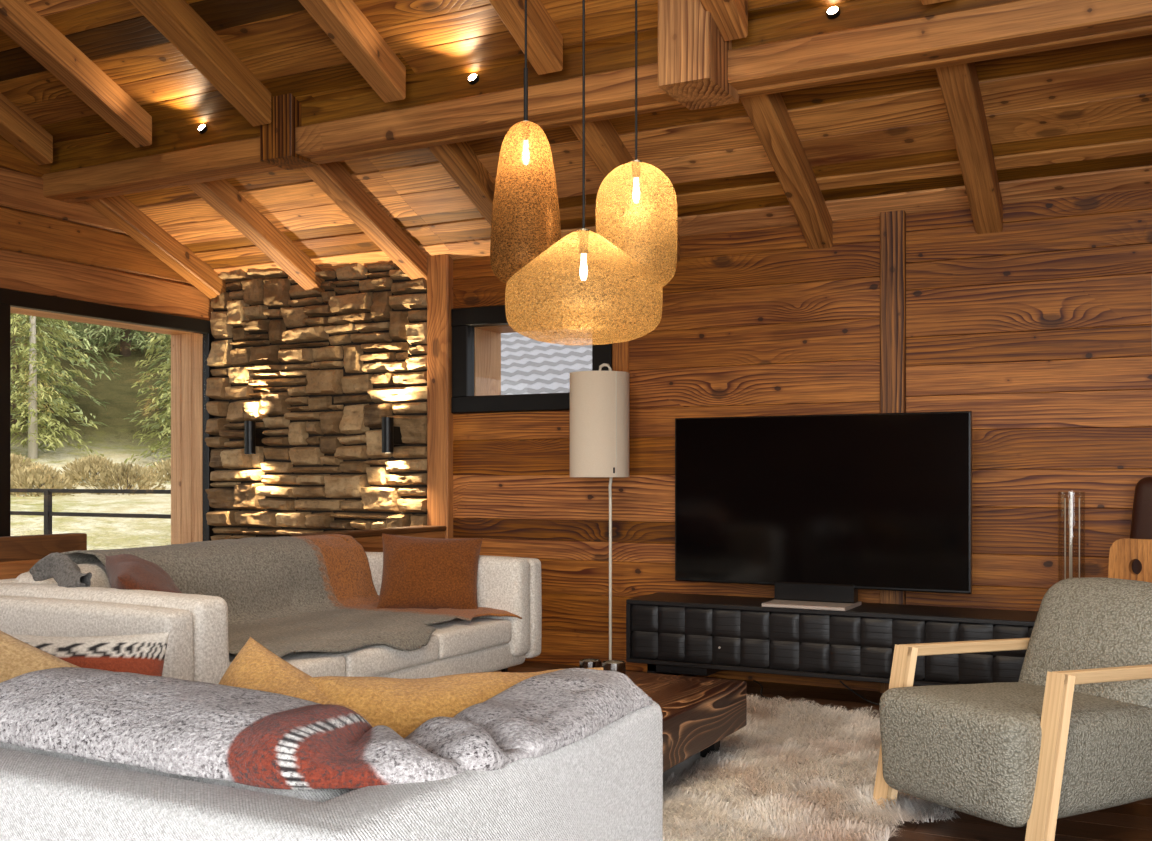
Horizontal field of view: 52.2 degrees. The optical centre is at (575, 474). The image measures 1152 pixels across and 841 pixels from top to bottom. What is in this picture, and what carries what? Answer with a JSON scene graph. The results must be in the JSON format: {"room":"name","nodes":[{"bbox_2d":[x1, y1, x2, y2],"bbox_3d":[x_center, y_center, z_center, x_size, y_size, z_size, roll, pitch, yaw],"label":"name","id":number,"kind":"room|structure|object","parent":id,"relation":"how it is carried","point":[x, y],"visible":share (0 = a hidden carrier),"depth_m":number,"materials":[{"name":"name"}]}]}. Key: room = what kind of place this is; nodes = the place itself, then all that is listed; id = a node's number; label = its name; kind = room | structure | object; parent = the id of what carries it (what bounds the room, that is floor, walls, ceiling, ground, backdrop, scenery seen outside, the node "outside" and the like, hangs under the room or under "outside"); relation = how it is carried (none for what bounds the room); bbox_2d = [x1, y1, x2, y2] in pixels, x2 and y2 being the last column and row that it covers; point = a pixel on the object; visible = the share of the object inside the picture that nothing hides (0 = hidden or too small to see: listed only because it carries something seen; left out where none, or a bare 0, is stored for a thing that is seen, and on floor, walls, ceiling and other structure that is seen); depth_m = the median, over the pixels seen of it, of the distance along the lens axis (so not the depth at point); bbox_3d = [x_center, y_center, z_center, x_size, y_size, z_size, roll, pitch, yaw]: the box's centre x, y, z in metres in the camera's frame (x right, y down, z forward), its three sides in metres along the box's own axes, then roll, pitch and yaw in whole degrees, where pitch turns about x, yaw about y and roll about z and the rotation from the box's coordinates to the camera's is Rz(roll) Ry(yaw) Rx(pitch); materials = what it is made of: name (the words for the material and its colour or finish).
{"room":"living room","nodes":[
{"label":"living room","id":0,"kind":"room"},
{"bbox_2d":[0,135,212,320],"bbox_3d":[-4.621,-1.335,4.334,0.306,4.871,9.200,0,0,28],"label":"wall","id":1,"kind":"structure","parent":0,"point":[50,247],"depth_m":7.06,"materials":[{"name":"brown wood"}]},
{"bbox_2d":[0,288,213,543],"bbox_3d":[-3.684,0.033,6.149,0.352,2.174,5.085,0,0,28],"label":"window","id":2,"kind":"structure","parent":1,"relation":"in","point":[191,338],"depth_m":8.03,"materials":[{"name":"black"}]},
{"bbox_2d":[41,137,285,202],"bbox_3d":[-2.330,-1.695,6.572,1.720,0.134,0.190,0,0,28],"label":"cross beam","id":3,"kind":"structure","parent":1,"relation":"attached to","point":[238,158],"depth_m":6.48,"materials":[{"name":"brown wood"}]},
{"bbox_2d":[51,0,1015,172],"bbox_3d":[0.702,-1.844,4.959,8.550,0.144,0.040,0,0,28],"label":"ceiling beam","id":4,"kind":"structure","parent":1,"relation":"attached to","point":[857,13],"depth_m":5.49,"materials":[{"name":"brown wood"}]},
{"bbox_2d":[0,531,444,579],"bbox_3d":[-2.074,0.719,4.774,0.100,0.762,5.340,0,0,28],"label":"wall","id":5,"kind":"structure","parent":0,"point":[10,569],"depth_m":6.40,"materials":[{"name":"brown wood"}]},
{"bbox_2d":[0,533,86,561],"bbox_3d":[-2.744,0.323,3.703,0.085,0.155,2.820,0,0,28],"label":"rail","id":6,"kind":"object","parent":5,"relation":"attached to","point":[26,547],"visible":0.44,"depth_m":4.72,"materials":[{"name":"brown wood"}]},
{"bbox_2d":[291,525,445,537],"bbox_3d":[-1.135,0.323,6.625,0.170,0.030,1.190,0,0,28],"label":"rail","id":7,"kind":"object","parent":5,"relation":"on","point":[424,528],"visible":0.73,"depth_m":6.62,"materials":[{"name":"brown wood"}]},
{"bbox_2d":[205,261,426,540],"bbox_3d":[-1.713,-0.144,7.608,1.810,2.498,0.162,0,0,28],"label":"stone wall","id":8,"kind":"structure","parent":0,"point":[271,292],"depth_m":7.57,"materials":[{"name":"brown stone"}]},
{"bbox_2d":[244,421,269,453],"bbox_3d":[-2.111,-0.245,7.780,0.072,0.216,0.206,0,0,28],"label":"wall sconce","id":9,"kind":"object","parent":8,"relation":"attached to","point":[253,437],"visible":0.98,"depth_m":7.70,"materials":[{"name":"black metal"}]},
{"bbox_2d":[382,417,405,452],"bbox_3d":[-1.124,-0.245,7.265,0.072,0.216,0.206,0,0,28],"label":"wall sconce","id":10,"kind":"object","parent":8,"relation":"attached to","point":[391,434],"visible":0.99,"depth_m":7.18,"materials":[{"name":"black metal"}]},
{"bbox_2d":[0,0,1151,281],"bbox_3d":[-0.672,-2.733,2.330,9.150,3.235,9.443,0,0,28],"label":"ceiling","id":11,"kind":"structure","parent":0,"point":[1077,120],"depth_m":5.68,"materials":[{"name":"brown wood"}]},
{"bbox_2d":[0,93,52,164],"bbox_3d":[-4.178,-2.959,4.667,0.138,2.325,4.800,0,0,28],"label":"rafter","id":12,"kind":"object","parent":11,"relation":"attached to","point":[16,126],"visible":1,"depth_m":6.63,"materials":[{"name":"brown wood"}]},
{"bbox_2d":[0,0,151,147],"bbox_3d":[-3.478,-2.959,4.301,0.138,2.325,4.800,0,0,28],"label":"rafter","id":13,"kind":"object","parent":11,"relation":"attached to","point":[32,32],"visible":1,"depth_m":5.98,"materials":[{"name":"brown wood"}]},
{"bbox_2d":[86,195,225,298],"bbox_3d":[-2.719,-1.540,7.475,0.133,0.700,1.210,0,0,28],"label":"rafter","id":14,"kind":"object","parent":11,"relation":"attached to","point":[119,210],"visible":0.78,"depth_m":7.51,"materials":[{"name":"brown wood"}]},
{"bbox_2d":[129,0,270,126],"bbox_3d":[-2.725,-2.959,3.907,0.138,2.325,4.800,0,0,28],"label":"rafter","id":15,"kind":"object","parent":11,"relation":"attached to","point":[176,20],"visible":1,"depth_m":5.66,"materials":[{"name":"brown wood"}]},
{"bbox_2d":[198,124,206,133],"bbox_3d":[-2.017,-1.870,6.351,0.056,0.056,0.044,0,0,28],"label":"spotlight","id":16,"kind":"object","parent":11,"relation":"attached to","point":[202,129],"visible":1,"depth_m":6.33,"materials":[{"name":"black metal"}]},
{"bbox_2d":[187,179,324,292],"bbox_3d":[-1.971,-1.534,7.101,0.132,0.713,1.240,0,0,28],"label":"rafter","id":17,"kind":"object","parent":11,"relation":"attached to","point":[220,195],"visible":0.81,"depth_m":7.12,"materials":[{"name":"brown wood"}]},
{"bbox_2d":[260,93,317,169],"bbox_3d":[-1.492,-1.791,6.117,0.212,0.334,0.220,0,0,28],"label":"post","id":18,"kind":"object","parent":11,"relation":"attached to","point":[277,138],"visible":0.73,"depth_m":6.01,"materials":[{"name":"brown wood"}]},
{"bbox_2d":[298,0,405,102],"bbox_3d":[-1.987,-2.959,3.521,0.138,2.325,4.800,0,0,28],"label":"rafter","id":19,"kind":"object","parent":11,"relation":"attached to","point":[344,23],"visible":1,"depth_m":5.37,"materials":[{"name":"brown wood"}]},
{"bbox_2d":[301,161,426,280],"bbox_3d":[-1.229,-1.534,6.713,0.133,0.713,1.240,0,0,28],"label":"rafter","id":20,"kind":"object","parent":11,"relation":"attached to","point":[332,178],"visible":0.79,"depth_m":6.74,"materials":[{"name":"brown wood"}]},
{"bbox_2d":[428,142,495,224],"bbox_3d":[-0.496,-1.534,6.330,0.133,0.713,1.240,0,0,28],"label":"rafter","id":21,"kind":"object","parent":11,"relation":"attached to","point":[459,160],"visible":0.38,"depth_m":6.14,"materials":[{"name":"brown wood"}]},
{"bbox_2d":[467,74,478,84],"bbox_3d":[-0.484,-1.870,5.550,0.056,0.056,0.044,0,0,28],"label":"spotlight","id":22,"kind":"object","parent":11,"relation":"attached to","point":[472,79],"visible":1,"depth_m":5.53,"materials":[{"name":"black metal"}]},
{"bbox_2d":[490,0,560,284],"bbox_3d":[-0.182,-1.542,4.271,0.260,1.687,0.260,0,0,28],"label":"pendant lamp","id":23,"kind":"object","parent":11,"relation":"hanging from","point":[525,223],"visible":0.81,"depth_m":4.17,"materials":[{"name":"brown metal"}]},
{"bbox_2d":[488,0,562,74],"bbox_3d":[-1.232,-2.959,3.126,0.138,2.325,4.800,0,0,28],"label":"rafter","id":24,"kind":"object","parent":11,"relation":"attached to","point":[544,39],"visible":1,"depth_m":5.08,"materials":[{"name":"brown wood"}]},
{"bbox_2d":[505,0,662,345],"bbox_3d":[0.026,-1.468,3.880,0.521,2.059,0.519,0,0,28],"label":"pendant lamp","id":25,"kind":"object","parent":11,"relation":"hanging from","point":[580,250],"visible":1,"depth_m":3.71,"materials":[{"name":"gold metal"}]},
{"bbox_2d":[578,228,589,254],"bbox_3d":[0.025,-0.773,3.880,0.044,0.087,0.043,0,0,28],"label":"socket","id":26,"kind":"object","parent":25,"relation":"attached to","point":[585,230],"depth_m":3.87,"materials":[{"name":"gold metal"}]},
{"bbox_2d":[569,119,679,261],"bbox_3d":[0.231,-1.534,5.950,0.133,0.713,1.240,0,0,28],"label":"rafter","id":27,"kind":"object","parent":11,"relation":"attached to","point":[603,144],"visible":0.27,"depth_m":5.72,"materials":[{"name":"brown wood"}]},
{"bbox_2d":[596,0,676,290],"bbox_3d":[0.214,-1.502,4.176,0.291,1.676,0.290,0,0,28],"label":"pendant lamp","id":28,"kind":"object","parent":11,"relation":"hanging from","point":[635,170],"visible":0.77,"depth_m":4.07,"materials":[{"name":"gold metal"}]},
{"bbox_2d":[630,159,641,178],"bbox_3d":[0.214,-1.089,4.176,0.044,0.067,0.043,0,0,28],"label":"socket","id":29,"kind":"object","parent":28,"relation":"attached to","point":[638,161],"depth_m":4.16,"materials":[{"name":"gold metal"}]},
{"bbox_2d":[658,0,738,109],"bbox_3d":[0.519,-1.826,4.942,0.230,0.452,0.360,0,0,28],"label":"post","id":30,"kind":"object","parent":11,"relation":"attached to","point":[692,51],"visible":0.95,"depth_m":4.80,"materials":[{"name":"brown wood"}]},
{"bbox_2d":[700,0,747,41],"bbox_3d":[-0.465,-2.959,2.726,0.138,2.325,4.800,0,0,28],"label":"rafter","id":31,"kind":"object","parent":11,"relation":"attached to","point":[730,17],"visible":0.83,"depth_m":4.76,"materials":[{"name":"brown wood"}]},
{"bbox_2d":[740,93,832,248],"bbox_3d":[0.987,-1.534,5.555,0.132,0.713,1.240,0,0,28],"label":"rafter","id":32,"kind":"object","parent":11,"relation":"attached to","point":[768,114],"visible":0.81,"depth_m":5.57,"materials":[{"name":"brown wood"}]},
{"bbox_2d":[826,6,839,18],"bbox_3d":[1.040,-1.870,4.753,0.056,0.056,0.044,0,0,28],"label":"spotlight","id":33,"kind":"object","parent":11,"relation":"attached to","point":[833,12],"visible":1,"depth_m":4.74,"materials":[{"name":"black metal"}]},
{"bbox_2d":[921,0,949,4],"bbox_3d":[0.270,-2.959,2.341,0.138,2.325,4.800,0,0,28],"label":"rafter","id":34,"kind":"object","parent":11,"relation":"attached to","point":[924,2],"visible":1,"depth_m":4.47,"materials":[{"name":"brown wood"}]},
{"bbox_2d":[935,62,1002,233],"bbox_3d":[1.728,-1.534,5.167,0.133,0.713,1.240,0,0,28],"label":"rafter","id":35,"kind":"object","parent":11,"relation":"attached to","point":[959,84],"visible":0.82,"depth_m":5.17,"materials":[{"name":"brown wood"}]},
{"bbox_2d":[453,189,1151,692],"bbox_3d":[2.299,-0.259,5.732,7.037,2.718,0.350,0,0,28],"label":"wall","id":36,"kind":"structure","parent":0,"point":[1039,328],"depth_m":5.93,"materials":[{"name":"brown wood"}]},
{"bbox_2d":[427,254,454,538],"bbox_3d":[-0.818,-0.135,7.198,0.154,2.470,0.120,0,0,28],"label":"wooden post","id":37,"kind":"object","parent":36,"relation":"attached to","point":[439,267],"depth_m":7.14,"materials":[{"name":"brown wood"}]},
{"bbox_2d":[451,299,611,413],"bbox_3d":[-0.181,-0.693,7.074,1.075,0.635,0.430,0,0,28],"label":"window","id":38,"kind":"structure","parent":36,"relation":"in","point":[476,331],"depth_m":7.09,"materials":[{"name":"black"}]},
{"bbox_2d":[612,298,629,408],"bbox_3d":[0.258,-0.693,6.646,0.100,0.635,0.042,0,0,28],"label":"trim","id":39,"kind":"structure","parent":36,"relation":"attached to","point":[620,351],"depth_m":6.63,"materials":[{"name":"brown wood"}]},
{"bbox_2d":[495,661,1151,840],"bbox_3d":[0.329,1.115,1.946,11.379,0.030,8.954,0,0,28],"label":"floor","id":40,"kind":"structure","parent":0,"point":[1132,821],"depth_m":3.73,"materials":[{"name":"brown wood"}]},
{"bbox_2d":[0,552,541,683],"bbox_3d":[-1.228,0.722,4.935,1.190,0.757,2.387,0,0,28],"label":"sofa","id":41,"kind":"object","parent":40,"relation":"on","point":[197,649],"visible":0.35,"depth_m":4.31,"materials":[{"name":"fabric"}]},
{"bbox_2d":[29,552,91,587],"bbox_3d":[-1.810,0.351,4.189,0.310,0.147,0.133,0,0,38],"label":"cushion","id":42,"kind":"object","parent":41,"relation":"on","point":[58,566],"visible":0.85,"depth_m":4.18,"materials":[{"name":"grey fabric"}]},
{"bbox_2d":[15,562,110,587],"bbox_3d":[-1.802,0.534,4.722,0.284,0.378,0.941,0,0,28],"label":"cushion","id":43,"kind":"object","parent":41,"relation":"on","point":[99,578],"depth_m":4.50,"materials":[{"name":"fabric"}]},
{"bbox_2d":[105,554,181,592],"bbox_3d":[-1.533,0.444,4.255,0.300,0.303,0.521,0,0,-26],"label":"cushion","id":44,"kind":"object","parent":41,"relation":"on","point":[124,571],"visible":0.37,"depth_m":4.13,"materials":[{"name":"brown fabric"}]},
{"bbox_2d":[229,652,344,676],"bbox_3d":[-1.420,0.733,4.370,0.955,0.135,0.641,0,0,28],"label":"seat cushion","id":45,"kind":"object","parent":41,"relation":"on","point":[315,664],"depth_m":4.32,"materials":[{"name":"fabric"}]},
{"bbox_2d":[61,534,521,657],"bbox_3d":[-1.167,0.499,5.061,1.223,0.417,1.672,0,0,28],"label":"throw","id":46,"kind":"object","parent":41,"relation":"on","point":[311,593],"visible":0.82,"depth_m":5.13,"materials":[{"name":"fabric"}]},
{"bbox_2d":[377,533,482,608],"bbox_3d":[-0.692,0.468,5.568,0.498,0.380,0.202,0,0,-4],"label":"cushion","id":47,"kind":"object","parent":46,"relation":"on","point":[418,572],"visible":0.89,"depth_m":5.50,"materials":[{"name":"fabric"}]},
{"bbox_2d":[326,635,437,676],"bbox_3d":[-1.131,0.733,4.923,0.959,0.135,0.633,0,0,28],"label":"seat cushion","id":48,"kind":"object","parent":41,"relation":"on","point":[378,660],"depth_m":4.65,"materials":[{"name":"fabric"}]},
{"bbox_2d":[428,617,510,658],"bbox_3d":[-0.846,0.730,5.465,0.953,0.138,0.611,0,0,28],"label":"seat cushion","id":49,"kind":"object","parent":41,"relation":"on","point":[481,637],"depth_m":5.25,"materials":[{"name":"fabric"}]},
{"bbox_2d":[0,701,662,840],"bbox_3d":[-0.941,0.725,2.171,2.033,0.750,0.926,0,0,28],"label":"sofa","id":50,"kind":"object","parent":40,"relation":"on","point":[607,784],"visible":0.77,"depth_m":1.54,"materials":[{"name":"white fabric"}]},
{"bbox_2d":[0,630,80,682],"bbox_3d":[-1.217,0.545,2.466,0.599,0.516,0.263,0,0,5],"label":"cushion","id":51,"kind":"object","parent":50,"relation":"on","point":[17,657],"visible":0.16,"depth_m":2.51,"materials":[{"name":"beige fabric"}]},
{"bbox_2d":[9,632,169,675],"bbox_3d":[-1.250,0.595,2.879,0.468,0.425,0.231,0,0,-15],"label":"cushion","id":52,"kind":"object","parent":50,"relation":"on","point":[144,654],"visible":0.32,"depth_m":2.92,"materials":[{"name":"fabric"}]},
{"bbox_2d":[219,637,411,737],"bbox_3d":[-0.526,0.540,2.037,0.524,0.470,0.281,0,0,34],"label":"cushion","id":53,"kind":"object","parent":50,"relation":"on","point":[255,667],"visible":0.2,"depth_m":2.11,"materials":[{"name":"yellow fabric"}]},
{"bbox_2d":[0,667,652,789],"bbox_3d":[-0.462,0.406,1.951,0.989,0.188,0.777,0,0,28],"label":"throw","id":54,"kind":"object","parent":50,"relation":"on","point":[256,738],"visible":0.98,"depth_m":1.65,"materials":[{"name":"grey fabric"}]},
{"bbox_2d":[307,667,602,734],"bbox_3d":[-0.182,0.498,2.070,0.561,0.278,0.267,0,0,-16],"label":"cushion","id":55,"kind":"object","parent":50,"relation":"on","point":[400,705],"visible":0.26,"depth_m":2.06,"materials":[{"name":"yellow fabric"}]},
{"bbox_2d":[570,363,628,659],"bbox_3d":[0.143,0.246,6.402,0.359,1.708,0.326,0,0,28],"label":"floor lamp","id":56,"kind":"object","parent":40,"relation":"on","point":[599,400],"visible":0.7,"depth_m":6.27,"materials":[{"name":"beige fabric"}]},
{"bbox_2d":[753,680,771,698],"bbox_3d":[0.955,1.064,5.727,0.036,0.067,0.406,0,0,-17],"label":"cable","id":57,"kind":"object","parent":40,"relation":"on","point":[753,680],"visible":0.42,"depth_m":5.84,"materials":[{"name":"black plastic"}]},
{"bbox_2d":[663,694,960,840],"bbox_3d":[0.200,1.053,4.141,2.217,0.081,3.244,0,0,23],"label":"sheepskin rug","id":58,"kind":"object","parent":40,"relation":"on","point":[794,772],"visible":0.48,"depth_m":4.00,"materials":[{"name":"fur"}]},
{"bbox_2d":[626,671,746,771],"bbox_3d":[0.050,0.950,4.175,0.730,0.300,1.245,0,0,28],"label":"coffee table","id":59,"kind":"object","parent":58,"relation":"on","point":[698,713],"visible":0.23,"depth_m":4.27,"materials":[{"name":"brown wood"}]},
{"bbox_2d":[580,659,600,667],"bbox_3d":[0.057,0.765,4.631,0.086,0.070,0.086,0,0,28],"label":"candle holder","id":60,"kind":"object","parent":59,"relation":"on","point":[584,663],"visible":0.44,"depth_m":4.60,"materials":[{"name":"brown wood"}]},
{"bbox_2d":[602,660,625,674],"bbox_3d":[0.144,0.757,4.495,0.092,0.085,0.092,0,0,28],"label":"candle holder","id":61,"kind":"object","parent":59,"relation":"on","point":[608,665],"visible":0.41,"depth_m":4.46,"materials":[{"name":"brown wood"}]},
{"bbox_2d":[626,592,1037,685],"bbox_3d":[1.365,0.873,5.746,2.275,0.455,0.431,0,0,28],"label":"media console","id":62,"kind":"object","parent":40,"relation":"on","point":[670,633],"visible":0.71,"depth_m":5.65,"materials":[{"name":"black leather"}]},
{"bbox_2d":[675,411,971,610],"bbox_3d":[1.161,0.173,5.783,1.488,0.942,0.315,0,0,28],"label":"television","id":63,"kind":"object","parent":62,"relation":"on","point":[821,510],"visible":1,"depth_m":5.78,"materials":[{"name":"black"}]},
{"bbox_2d":[1059,491,1079,578],"bbox_3d":[2.234,0.360,5.298,0.116,0.570,0.116,0,0,28],"label":"hurricane","id":64,"kind":"object","parent":62,"relation":"on","point":[1070,498],"visible":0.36,"depth_m":5.29,"materials":[{"name":"glass"}]},
{"bbox_2d":[840,680,878,704],"bbox_3d":[1.442,1.044,5.588,0.385,0.106,0.048,0,0,28],"label":"cable","id":65,"kind":"object","parent":40,"relation":"on","point":[840,680],"visible":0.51,"depth_m":5.65,"materials":[{"name":"black plastic"}]},
{"bbox_2d":[872,577,1151,840],"bbox_3d":[1.462,0.726,3.713,0.883,0.764,0.664,0,0,-29],"label":"armchair","id":66,"kind":"object","parent":40,"relation":"on","point":[1072,736],"visible":0.99,"depth_m":3.51,"materials":[{"name":"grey fabric"}]},
{"bbox_2d":[1108,538,1151,582],"bbox_3d":[2.089,0.678,4.545,0.441,0.847,0.409,0,0,-42],"label":"wooden chair","id":67,"kind":"object","parent":40,"relation":"on","point":[1123,552],"visible":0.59,"depth_m":4.68,"materials":[{"name":"brown wood"}]},
{"bbox_2d":[1130,477,1151,574],"bbox_3d":[2.548,0.549,4.906,0.571,1.104,0.692,0,0,40],"label":"leather chair","id":68,"kind":"object","parent":40,"relation":"on","point":[1141,522],"visible":0.22,"depth_m":5.19,"materials":[{"name":"brown leather"}]},
{"label":"outside","id":69,"kind":"structure","parent":0,"visible":0},
{"bbox_2d":[11,315,170,549],"bbox_3d":[-23.552,-12.025,38.266,64.000,28.051,74.000,0,0,28],"label":"hillside","id":70,"kind":"structure","parent":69,"point":[115,440],"depth_m":30.17,"materials":[{"name":"green plant"}]},
{"bbox_2d":[11,452,44,473],"bbox_3d":[-11.568,-0.048,24.089,1.614,0.841,1.642,0,0,7],"label":"dry bush","id":71,"kind":"object","parent":70,"relation":"on","point":[16,460],"visible":0.23,"depth_m":24.00,"materials":[{"name":"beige plant"}]},
{"bbox_2d":[11,463,80,496],"bbox_3d":[-10.132,0.176,22.157,1.562,0.814,1.589,0,0,21],"label":"dry bush","id":72,"kind":"object","parent":70,"relation":"on","point":[34,476],"visible":0.77,"depth_m":21.93,"materials":[{"name":"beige plant"}]},
{"bbox_2d":[11,313,103,458],"bbox_3d":[-12.689,-4.249,27.231,2.959,8.413,3.203,0,0,30],"label":"tree","id":73,"kind":"object","parent":70,"relation":"on","point":[32,427],"visible":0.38,"depth_m":27.26,"materials":[{"name":"green plant"}]},
{"bbox_2d":[11,315,121,428],"bbox_3d":[-14.732,-7.411,31.088,5.169,13.243,5.723,0,0,-14],"label":"spruce tree","id":74,"kind":"object","parent":70,"relation":"on","point":[15,339],"visible":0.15,"depth_m":31.05,"materials":[{"name":"green plant"}]},
{"bbox_2d":[59,454,127,485],"bbox_3d":[-10.108,-0.040,24.650,1.565,0.815,1.592,0,0,23],"label":"dry bush","id":75,"kind":"object","parent":70,"relation":"on","point":[80,470],"visible":0.69,"depth_m":24.38,"materials":[{"name":"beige plant"}]},
{"bbox_2d":[48,319,170,356],"bbox_3d":[-14.514,-9.503,37.445,4.920,12.606,5.447,0,0,-14],"label":"spruce tree","id":76,"kind":"object","parent":70,"relation":"on","point":[125,346],"visible":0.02,"depth_m":37.13,"materials":[{"name":"green plant"}]},
{"bbox_2d":[82,461,165,495],"bbox_3d":[-8.762,0.142,22.860,1.671,0.856,1.642,0,0,13],"label":"dry bush","id":77,"kind":"object","parent":70,"relation":"on","point":[129,478],"visible":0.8,"depth_m":22.68,"materials":[{"name":"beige plant"}]},
{"bbox_2d":[124,331,170,471],"bbox_3d":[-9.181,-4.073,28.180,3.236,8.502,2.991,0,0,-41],"label":"tree","id":78,"kind":"object","parent":70,"relation":"on","point":[155,447],"visible":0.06,"depth_m":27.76,"materials":[{"name":"green plant"}]},
{"bbox_2d":[145,458,170,483],"bbox_3d":[-8.783,-0.027,25.591,1.376,0.717,1.400,0,0,-24],"label":"dry bush","id":79,"kind":"object","parent":70,"relation":"on","point":[163,469],"visible":0.38,"depth_m":25.28,"materials":[{"name":"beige plant"}]},
{"bbox_2d":[501,328,591,394],"bbox_3d":[0.955,-0.432,14.842,10.340,5.064,5.991,0,0,28],"label":"roof","id":80,"kind":"structure","parent":70,"relation":"on","point":[528,365],"depth_m":15.18,"materials":[{"name":"grey ceramic"}]},
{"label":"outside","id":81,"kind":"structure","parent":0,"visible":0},
{"bbox_3d":[-5.876,1.155,8.942,6.100,0.030,8.405,0,0,28],"label":"floor","id":82,"kind":"structure","parent":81,"visible":0},
{"bbox_2d":[11,488,170,533],"bbox_3d":[-4.767,0.640,10.955,5.800,1.020,0.050,0,0,28],"label":"railing","id":83,"kind":"object","parent":82,"relation":"on","point":[47,513],"visible":0.29,"depth_m":10.87,"materials":[{"name":"black metal"}]},
{"bbox_3d":[3.204,-1.649,0.300,0.200,5.497,9.100,0,0,28],"label":"wall","id":84,"kind":"structure","parent":0,"visible":0},
{"bbox_2d":[295,0,1151,163],"bbox_3d":[1.639,-1.705,4.495,6.860,0.153,0.194,0,0,28],"label":"cross beam","id":85,"kind":"structure","parent":84,"relation":"attached to","point":[1018,27],"depth_m":4.83,"materials":[{"name":"brown wood"}]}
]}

